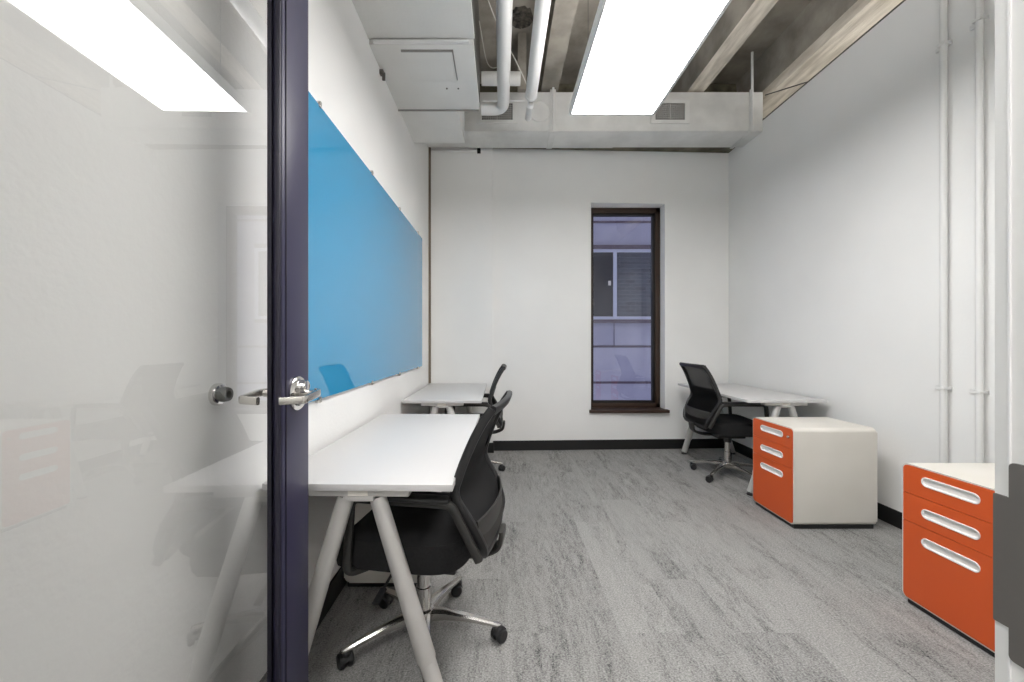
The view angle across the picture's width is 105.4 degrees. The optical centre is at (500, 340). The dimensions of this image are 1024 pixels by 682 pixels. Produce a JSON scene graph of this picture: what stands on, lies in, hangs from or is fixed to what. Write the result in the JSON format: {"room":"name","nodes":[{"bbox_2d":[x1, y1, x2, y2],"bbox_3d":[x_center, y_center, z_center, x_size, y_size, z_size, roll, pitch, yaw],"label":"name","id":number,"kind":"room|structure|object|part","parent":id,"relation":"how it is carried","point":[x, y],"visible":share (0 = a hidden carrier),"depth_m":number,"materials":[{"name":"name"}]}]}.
{"room":"office","nodes":[
{"label":"office","id":0,"kind":"room"},
{"bbox_2d":[0,0,429,681],"bbox_3d":[-0.895,-0.815,1.350,0.210,4.070,7.100,0,0,0],"label":"wall","id":1,"kind":"structure","parent":0,"point":[133,133],"depth_m":0.86,"materials":[{"name":"paint"}]},
{"bbox_2d":[208,383,233,405],"bbox_3d":[-0.772,0.148,1.083,0.035,0.062,0.062,0,0,0],"label":"door stop","id":2,"kind":"object","parent":1,"relation":"attached to","point":[219,393],"visible":1,"depth_m":1.07,"materials":[{"name":"silver metal"}]},
{"bbox_2d":[259,567,346,681],"bbox_3d":[-0.784,1.166,2.295,0.012,0.108,3.930,0,0,0],"label":"baseboard","id":3,"kind":"structure","parent":1,"relation":"attached to","point":[338,582],"depth_m":1.80,"materials":[{"name":"black rubber"}]},
{"bbox_2d":[308,91,421,402],"bbox_3d":[-0.779,-0.380,2.663,0.022,1.288,2.346,0,0,0],"label":"board","id":4,"kind":"object","parent":1,"relation":"attached to","point":[365,256],"visible":0.96,"depth_m":2.05,"materials":[{"name":"blue glass"}]},
{"bbox_2d":[379,69,384,80],"bbox_3d":[-0.772,-1.732,2.545,0.035,0.065,0.030,0,0,0],"label":"clip","id":5,"kind":"object","parent":1,"relation":"attached to","point":[381,71],"visible":1,"depth_m":2.54,"materials":[{"name":"grey metal"}]},
{"bbox_2d":[352,0,479,142],"bbox_3d":[-0.472,-2.107,1.935,0.636,0.686,3.210,0,0,0],"label":"ceiling soffit","id":6,"kind":"structure","parent":1,"relation":"attached to","point":[432,86],"depth_m":2.48,"materials":[{"name":"paint"}]},
{"bbox_2d":[373,39,468,43],"bbox_3d":[-0.475,-1.785,2.325,0.570,0.022,0.022,0,0,0],"label":"conduit","id":7,"kind":"object","parent":6,"relation":"attached to","point":[375,41],"visible":1,"depth_m":2.32,"materials":[{"name":"white metal"}]},
{"bbox_3d":[-0.450,-1.773,2.522,0.300,0.010,0.275,0,0,0],"label":"access panel","id":8,"kind":"part","parent":6,"relation":"part of","materials":[{"name":"paint"}]},
{"bbox_3d":[-0.480,-1.778,2.994,0.620,0.025,0.008,0,0,0],"label":"edge trim","id":9,"kind":"part","parent":6,"relation":"part of","materials":[{"name":"grey"}]},
{"bbox_2d":[481,71,520,85],"bbox_3d":[0.000,-2.300,3.420,0.340,0.110,0.110,0,0,0],"label":"pipe","id":10,"kind":"object","parent":6,"relation":"attached to","point":[488,78],"visible":0.63,"depth_m":3.38,"materials":[{"name":"white metal"}]},
{"bbox_2d":[429,147,430,382],"bbox_3d":[-0.778,-0.843,4.275,0.024,2.605,0.050,0,0,0],"label":"trim","id":11,"kind":"structure","parent":1,"relation":"attached to","point":[429,147],"depth_m":4.25,"materials":[{"name":"brown"}]},
{"bbox_2d":[430,147,728,442],"bbox_3d":[0.911,-0.463,4.473,3.378,3.365,0.415,0,0,0],"label":"wall","id":12,"kind":"structure","parent":0,"point":[511,228],"depth_m":4.37,"materials":[{"name":"paint"}]},
{"bbox_2d":[431,148,480,153],"bbox_3d":[-0.491,-2.070,4.245,0.538,0.044,0.039,0,0,0],"label":"conduit","id":13,"kind":"object","parent":12,"relation":"attached to","point":[478,150],"visible":1,"depth_m":4.24,"materials":[{"name":"white metal"}]},
{"bbox_2d":[487,439,723,452],"bbox_3d":[0.906,1.166,4.338,3.371,0.108,0.092,0,0,-2],"label":"baseboard","id":14,"kind":"structure","parent":12,"relation":"attached to","point":[626,443],"depth_m":4.38,"materials":[{"name":"black rubber"}]},
{"bbox_2d":[589,208,669,412],"bbox_3d":[1.441,-0.375,4.500,0.896,2.364,0.280,0,0,0],"label":"window","id":15,"kind":"structure","parent":12,"relation":"in","point":[653,405],"depth_m":4.55,"materials":[{"name":"brown metal"}]},
{"bbox_3d":[1.441,0.790,4.463,0.896,0.034,0.205,0,0,0],"label":"sill","id":16,"kind":"part","parent":15,"relation":"part of","materials":[{"name":"brown metal"}]},
{"bbox_2d":[480,84,763,152],"bbox_3d":[1.850,-2.498,4.638,5.700,0.704,0.625,0,0,0],"label":"wall","id":17,"kind":"structure","parent":0,"point":[562,87],"depth_m":4.35,"materials":[{"name":"grey concrete"}]},
{"bbox_2d":[308,448,994,681],"bbox_3d":[1.800,1.280,1.160,5.800,0.120,6.920,0,0,0],"label":"floor","id":18,"kind":"structure","parent":0,"point":[614,565],"depth_m":1.85,"materials":[{"name":"grey carpet"}]},
{"bbox_2d":[262,414,479,681],"bbox_3d":[-0.455,0.842,1.868,0.620,0.757,1.217,0,0,1],"label":"desk","id":19,"kind":"object","parent":18,"relation":"on","point":[390,455],"visible":0.73,"depth_m":1.32,"materials":[{"name":"grey laminate"}]},
{"bbox_3d":[-0.602,0.791,1.307,0.218,0.560,0.064,0,0,1],"label":"leg","id":20,"kind":"part","parent":19,"relation":"part of","materials":[{"name":"silver metal"}]},
{"bbox_3d":[-0.327,0.791,1.302,0.218,0.560,0.064,0,0,1],"label":"leg","id":21,"kind":"part","parent":19,"relation":"part of","materials":[{"name":"silver metal"}]},
{"bbox_2d":[344,491,441,586],"bbox_3d":[-0.570,0.893,2.170,0.410,0.653,0.490,0,0,0],"label":"filing cabinet","id":22,"kind":"object","parent":18,"relation":"on","point":[369,578],"visible":0.04,"depth_m":1.93,"materials":[{"name":"beige metal"}]},
{"bbox_2d":[336,390,511,681],"bbox_3d":[-0.289,0.722,1.597,0.656,0.997,0.653,0,0,9],"label":"office chair","id":23,"kind":"object","parent":18,"relation":"on","point":[439,532],"visible":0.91,"depth_m":1.42,"materials":[{"name":"black fabric"}]},
{"bbox_3d":[-0.398,0.863,1.430,0.028,0.045,0.252,0,0,11],"label":"height lever","id":24,"kind":"part","parent":23,"relation":"part of","materials":[{"name":"black plastic"}]},
{"bbox_3d":[-0.350,0.776,1.610,0.524,0.136,0.512,0,0,9],"label":"seat","id":25,"kind":"part","parent":23,"relation":"part of","materials":[{"name":"black fabric"}]},
{"bbox_3d":[-0.305,0.686,1.361,0.492,0.307,0.090,0,0,9],"label":"armrest","id":26,"kind":"part","parent":23,"relation":"part of","materials":[{"name":"grey plastic"}]},
{"bbox_3d":[-0.052,0.496,1.563,0.167,0.545,0.524,0,0,9],"label":"frame","id":27,"kind":"part","parent":23,"relation":"part of","materials":[{"name":"black plastic"}]},
{"bbox_3d":[-0.056,0.494,1.563,0.132,0.505,0.485,0,0,9],"label":"backrest","id":28,"kind":"part","parent":23,"relation":"part of","materials":[{"name":"black fabric"}]},
{"bbox_2d":[402,383,486,413],"bbox_3d":[-0.462,0.842,3.645,0.620,0.757,1.217,0,0,0],"label":"desk","id":29,"kind":"object","parent":18,"relation":"on","point":[437,395],"visible":0.56,"depth_m":3.31,"materials":[{"name":"grey laminate"}]},
{"bbox_3d":[-0.600,0.791,3.082,0.218,0.560,0.064,0,0,0],"label":"leg","id":30,"kind":"part","parent":29,"relation":"part of","materials":[{"name":"silver metal"}]},
{"bbox_3d":[-0.325,0.791,3.082,0.218,0.560,0.064,0,0,0],"label":"leg","id":31,"kind":"part","parent":29,"relation":"part of","materials":[{"name":"silver metal"}]},
{"bbox_3d":[-0.325,0.791,4.208,0.218,0.560,0.064,0,0,0],"label":"leg","id":32,"kind":"part","parent":29,"relation":"part of","materials":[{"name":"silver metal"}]},
{"bbox_2d":[445,364,506,470],"bbox_3d":[-0.271,0.722,3.620,0.656,0.997,0.651,0,0,0],"label":"office chair","id":33,"kind":"object","parent":18,"relation":"on","point":[491,399],"visible":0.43,"depth_m":3.40,"materials":[{"name":"grey plastic"}]},
{"bbox_3d":[-0.332,0.776,3.620,0.524,0.136,0.512,0,0,0],"label":"seat","id":34,"kind":"part","parent":33,"relation":"part of","materials":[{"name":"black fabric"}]},
{"bbox_3d":[-0.249,0.686,3.381,0.492,0.307,0.090,0,0,0],"label":"armrest","id":35,"kind":"part","parent":33,"relation":"part of","materials":[{"name":"grey plastic"}]},
{"bbox_3d":[-0.031,0.496,3.620,0.167,0.545,0.524,0,0,0],"label":"frame","id":36,"kind":"part","parent":33,"relation":"part of","materials":[{"name":"black plastic"}]},
{"bbox_2d":[680,362,768,482],"bbox_3d":[2.048,0.712,3.533,0.698,1.017,0.644,0,0,5],"label":"office chair","id":37,"kind":"object","parent":18,"relation":"on","point":[703,407],"visible":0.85,"depth_m":3.43,"materials":[{"name":"black fabric"}]},
{"bbox_3d":[1.790,0.480,3.540,0.132,0.515,0.485,0,0,1],"label":"backrest","id":38,"kind":"part","parent":37,"relation":"part of","materials":[{"name":"black fabric"}]},
{"bbox_3d":[1.786,0.481,3.540,0.167,0.556,0.524,0,0,1],"label":"frame","id":39,"kind":"part","parent":37,"relation":"part of","materials":[{"name":"black plastic"}]},
{"bbox_3d":[2.087,0.767,3.534,0.524,0.139,0.512,0,0,1],"label":"seat","id":40,"kind":"part","parent":37,"relation":"part of","materials":[{"name":"black fabric"}]},
{"bbox_3d":[2.008,0.676,3.775,0.492,0.313,0.090,0,0,1],"label":"armrest","id":41,"kind":"part","parent":37,"relation":"part of","materials":[{"name":"grey plastic"}]},
{"bbox_3d":[2.000,0.676,3.297,0.492,0.313,0.090,0,0,1],"label":"armrest","id":42,"kind":"part","parent":37,"relation":"part of","materials":[{"name":"grey plastic"}]},
{"bbox_2d":[678,383,826,495],"bbox_3d":[2.245,0.842,3.660,0.620,0.757,1.217,0,0,0],"label":"desk","id":43,"kind":"object","parent":18,"relation":"on","point":[778,400],"visible":0.52,"depth_m":3.25,"materials":[{"name":"grey laminate"}]},
{"bbox_3d":[2.107,0.791,4.223,0.218,0.560,0.064,0,0,0],"label":"leg","id":44,"kind":"part","parent":43,"relation":"part of","materials":[{"name":"silver metal"}]},
{"bbox_3d":[2.107,0.791,3.096,0.218,0.560,0.064,0,0,0],"label":"leg","id":45,"kind":"part","parent":43,"relation":"part of","materials":[{"name":"silver metal"}]},
{"bbox_3d":[2.382,0.791,3.096,0.218,0.560,0.064,0,0,0],"label":"leg","id":46,"kind":"part","parent":43,"relation":"part of","materials":[{"name":"silver metal"}]},
{"bbox_2d":[753,417,876,528],"bbox_3d":[2.152,0.893,2.725,0.560,0.653,0.410,0,0,0],"label":"filing cabinet","id":47,"kind":"object","parent":18,"relation":"on","point":[809,472],"visible":1,"depth_m":2.52,"materials":[{"name":"beige metal"}]},
{"bbox_3d":[1.889,0.898,2.725,0.007,0.044,0.227,0,0,0],"label":"pull handle","id":48,"kind":"part","parent":47,"relation":"part of","materials":[{"name":"white metal"}]},
{"bbox_3d":[1.889,0.768,2.725,0.007,0.044,0.227,0,0,0],"label":"pull handle","id":49,"kind":"part","parent":47,"relation":"part of","materials":[{"name":"white"}]},
{"bbox_3d":[1.889,0.627,2.725,0.007,0.044,0.227,0,0,0],"label":"pull handle","id":50,"kind":"part","parent":47,"relation":"part of","materials":[{"name":"white"}]},
{"bbox_3d":[1.894,1.010,2.725,0.012,0.352,0.393,0,0,0],"label":"drawer","id":51,"kind":"part","parent":47,"relation":"part of","materials":[{"name":"orange metal"}]},
{"bbox_3d":[1.894,0.767,2.725,0.012,0.128,0.393,0,0,0],"label":"drawer","id":52,"kind":"part","parent":47,"relation":"part of","materials":[{"name":"orange metal"}]},
{"bbox_3d":[1.894,0.638,2.725,0.012,0.126,0.393,0,0,0],"label":"drawer","id":53,"kind":"part","parent":47,"relation":"part of","materials":[{"name":"orange metal"}]},
{"bbox_2d":[902,463,994,656],"bbox_3d":[2.156,0.893,1.640,0.577,0.653,0.390,0,0,0],"label":"filing cabinet","id":54,"kind":"object","parent":18,"relation":"on","point":[947,508],"visible":0.76,"depth_m":1.64,"materials":[{"name":"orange metal"}]},
{"bbox_3d":[1.890,0.767,1.640,0.012,0.128,0.374,0,0,0],"label":"drawer","id":55,"kind":"part","parent":54,"relation":"part of","materials":[{"name":"orange metal"}]},
{"bbox_3d":[1.890,1.010,1.640,0.012,0.352,0.374,0,0,0],"label":"drawer","id":56,"kind":"part","parent":54,"relation":"part of","materials":[{"name":"orange metal"}]},
{"bbox_3d":[1.890,0.638,1.640,0.012,0.126,0.374,0,0,0],"label":"drawer","id":57,"kind":"part","parent":54,"relation":"part of","materials":[{"name":"orange metal"}]},
{"bbox_3d":[1.885,0.898,1.640,0.008,0.044,0.216,0,0,0],"label":"pull handle","id":58,"kind":"part","parent":54,"relation":"part of","materials":[{"name":"white metal"}]},
{"bbox_3d":[1.885,0.768,1.640,0.008,0.044,0.216,0,0,0],"label":"pull handle","id":59,"kind":"part","parent":54,"relation":"part of","materials":[{"name":"white metal"}]},
{"bbox_3d":[1.885,0.627,1.640,0.008,0.044,0.216,0,0,0],"label":"pull handle","id":60,"kind":"part","parent":54,"relation":"part of","materials":[{"name":"white metal"}]},
{"bbox_2d":[478,0,902,117],"bbox_3d":[1.800,-2.735,1.325,5.800,0.530,7.250,0,0,0],"label":"ceiling","id":61,"kind":"structure","parent":0,"point":[791,41],"depth_m":3.46,"materials":[{"name":"concrete"}]},
{"bbox_2d":[518,32,525,92],"bbox_3d":[0.195,-2.590,3.630,0.080,0.520,0.060,0,0,0],"label":"bracket","id":62,"kind":"object","parent":61,"relation":"hanging from","point":[521,35],"visible":0.8,"depth_m":3.60,"materials":[{"name":"metal"}]},
{"bbox_2d":[483,100,524,101],"bbox_3d":[0.028,-2.280,3.700,0.395,0.015,0.016,0,0,0],"label":"conduit","id":63,"kind":"object","parent":62,"relation":"hanging from","point":[483,100],"visible":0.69,"depth_m":3.70,"materials":[{"name":"white metal"}]},
{"bbox_2d":[546,87,557,148],"bbox_3d":[0.516,-2.456,4.019,0.096,0.788,0.362,0,0,0],"label":"hanger","id":64,"kind":"object","parent":61,"relation":"hanging from","point":[552,131],"visible":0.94,"depth_m":3.86,"materials":[{"name":"paint"}]},
{"bbox_3d":[0.516,-2.462,3.850,0.023,0.776,0.024,0,0,0],"label":"rod","id":65,"kind":"part","parent":64,"relation":"part of","materials":[{"name":"white paint"}]},
{"bbox_2d":[426,92,762,147],"bbox_3d":[0.905,-2.274,4.029,3.390,0.392,0.342,0,0,0],"label":"air duct","id":66,"kind":"object","parent":64,"relation":"hanging from","point":[717,119],"visible":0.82,"depth_m":3.87,"materials":[{"name":"metal"}]},
{"bbox_2d":[477,99,516,123],"bbox_3d":[-0.037,-2.272,3.864,0.395,0.235,0.013,0,0,0],"label":"air vent","id":67,"kind":"object","parent":66,"relation":"attached to","point":[510,116],"visible":0.58,"depth_m":3.86,"materials":[{"name":"metal"}]},
{"bbox_2d":[651,99,689,123],"bbox_3d":[1.675,-2.272,3.864,0.380,0.235,0.013,0,0,0],"label":"air vent","id":68,"kind":"object","parent":66,"relation":"attached to","point":[671,111],"visible":0.83,"depth_m":3.86,"materials":[{"name":"metal"}]},
{"bbox_2d":[569,0,731,115],"bbox_3d":[0.779,-2.220,1.686,0.602,1.260,2.132,0,0,0],"label":"ceiling light","id":69,"kind":"object","parent":61,"relation":"hanging from","point":[636,52],"visible":1,"depth_m":2.15,"materials":[{"name":"glowing white plastic diffuser"},{"name":"white metal"}]},
{"bbox_2d":[730,51,755,148],"bbox_3d":[2.480,-2.456,4.019,0.056,0.788,0.362,0,0,0],"label":"hanger","id":70,"kind":"object","parent":61,"relation":"hanging from","point":[751,91],"visible":1,"depth_m":3.84,"materials":[{"name":"paint"}]},
{"bbox_3d":[2.480,-2.462,3.850,0.023,0.776,0.024,0,0,0],"label":"rod","id":71,"kind":"part","parent":70,"relation":"part of","materials":[{"name":"white paint"}]},
{"bbox_2d":[729,0,994,511],"bbox_3d":[2.660,-0.485,2.410,0.120,3.410,4.420,0,0,0],"label":"wall","id":72,"kind":"structure","parent":0,"point":[834,204],"depth_m":2.68,"materials":[{"name":"paint"}]},
{"bbox_2d":[765,82,805,95],"bbox_3d":[2.617,-2.311,3.531,0.024,0.226,0.623,0,0,-2],"label":"cable","id":73,"kind":"object","parent":72,"relation":"attached to","point":[804,82],"visible":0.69,"depth_m":3.57,"materials":[{"name":"grey plastic"}]},
{"bbox_2d":[732,440,901,529],"bbox_3d":[2.594,1.166,2.385,0.012,0.108,4.110,0,0,0],"label":"baseboard","id":74,"kind":"structure","parent":72,"relation":"attached to","point":[891,516],"depth_m":2.64,"materials":[{"name":"black rubber"}]},
{"bbox_2d":[763,0,905,119],"bbox_3d":[2.607,-2.193,2.365,0.026,0.010,4.070,0,0,0],"label":"track","id":75,"kind":"object","parent":72,"relation":"on","point":[899,4],"visible":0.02,"depth_m":2.97,"materials":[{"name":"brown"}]},
{"bbox_2d":[935,0,952,462],"bbox_3d":[2.575,-0.635,2.285,0.050,3.710,0.080,0,0,0],"label":"conduit","id":76,"kind":"object","parent":72,"relation":"attached to","point":[942,47],"visible":0.97,"depth_m":2.25,"materials":[{"name":"white metal"}]},
{"bbox_2d":[970,0,988,462],"bbox_3d":[2.575,-0.635,2.115,0.050,3.710,0.080,0,0,0],"label":"conduit","id":77,"kind":"object","parent":72,"relation":"attached to","point":[978,22],"visible":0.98,"depth_m":2.09,"materials":[{"name":"white metal"}]},
{"bbox_3d":[0.965,-0.815,0.222,3.510,4.070,0.205,0,0,0],"label":"wall","id":78,"kind":"structure","parent":0,"visible":0},
{"bbox_2d":[238,0,320,681],"bbox_3d":[-0.611,-0.021,0.754,0.184,2.458,0.908,0,0,-1],"label":"door","id":79,"kind":"structure","parent":78,"relation":"in","point":[288,393],"depth_m":1.07,"materials":[{"name":"blue paint"}]},
{"bbox_3d":[-0.673,0.154,1.089,0.067,0.031,0.130,0,0,-1],"label":"lever","id":80,"kind":"part","parent":79,"relation":"part of","materials":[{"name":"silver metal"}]},
{"bbox_3d":[-0.556,0.154,1.090,0.067,0.031,0.130,0,0,-1],"label":"lever","id":81,"kind":"part","parent":79,"relation":"part of","materials":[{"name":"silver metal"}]},
{"bbox_2d":[481,0,512,115],"bbox_3d":[-0.047,-2.000,1.870,0.246,0.112,3.080,0,0,0],"label":"pipe","id":82,"kind":"object","parent":78,"relation":"attached to","point":[504,8],"visible":1,"depth_m":2.71,"materials":[{"name":"white metal"}]},
{"bbox_2d":[525,0,550,120],"bbox_3d":[0.240,-2.201,1.855,0.101,0.619,3.050,0,0,0],"label":"pipe","id":83,"kind":"object","parent":78,"relation":"attached to","point":[542,7],"visible":1,"depth_m":2.58,"materials":[{"name":"white metal"}]},
{"bbox_2d":[479,0,526,84],"bbox_3d":[-0.037,-2.206,2.870,0.236,0.475,1.041,0,0,25],"label":"cable","id":84,"kind":"object","parent":83,"relation":"on","point":[488,0],"visible":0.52,"depth_m":2.96,"materials":[{"name":"grey plastic"}]},
{"bbox_2d":[993,0,1023,681],"bbox_3d":[0.459,-0.022,0.220,0.062,2.485,0.240,0,0,0],"label":"door frame","id":85,"kind":"structure","parent":78,"relation":"attached to","point":[1008,497],"depth_m":0.33,"materials":[{"name":"silver metal"}]},
{"bbox_3d":[0.429,0.185,0.287,0.004,0.166,0.105,0,0,0],"label":"strike plate","id":86,"kind":"part","parent":85,"relation":"part of","materials":[{"name":"grey metal"}]},
{"label":"outside","id":87,"kind":"structure","parent":0,"visible":0},
{"bbox_2d":[593,217,650,399],"bbox_3d":[3.500,-2.780,9.160,16.000,16.000,0.480,0,0,0],"label":"neighbouring building","id":88,"kind":"structure","parent":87,"point":[621,245],"depth_m":9.00,"materials":[{"name":"grey"}]},
{"bbox_3d":[2.165,-1.302,8.998,0.830,1.477,0.025,0,0,0],"label":"pane","id":89,"kind":"part","parent":88,"relation":"part of","materials":[{"name":"grey glass"}]},
{"bbox_3d":[3.380,-1.302,8.998,1.440,1.477,0.025,0,0,0],"label":"pane","id":90,"kind":"part","parent":88,"relation":"part of","materials":[{"name":"glass"}]}
]}

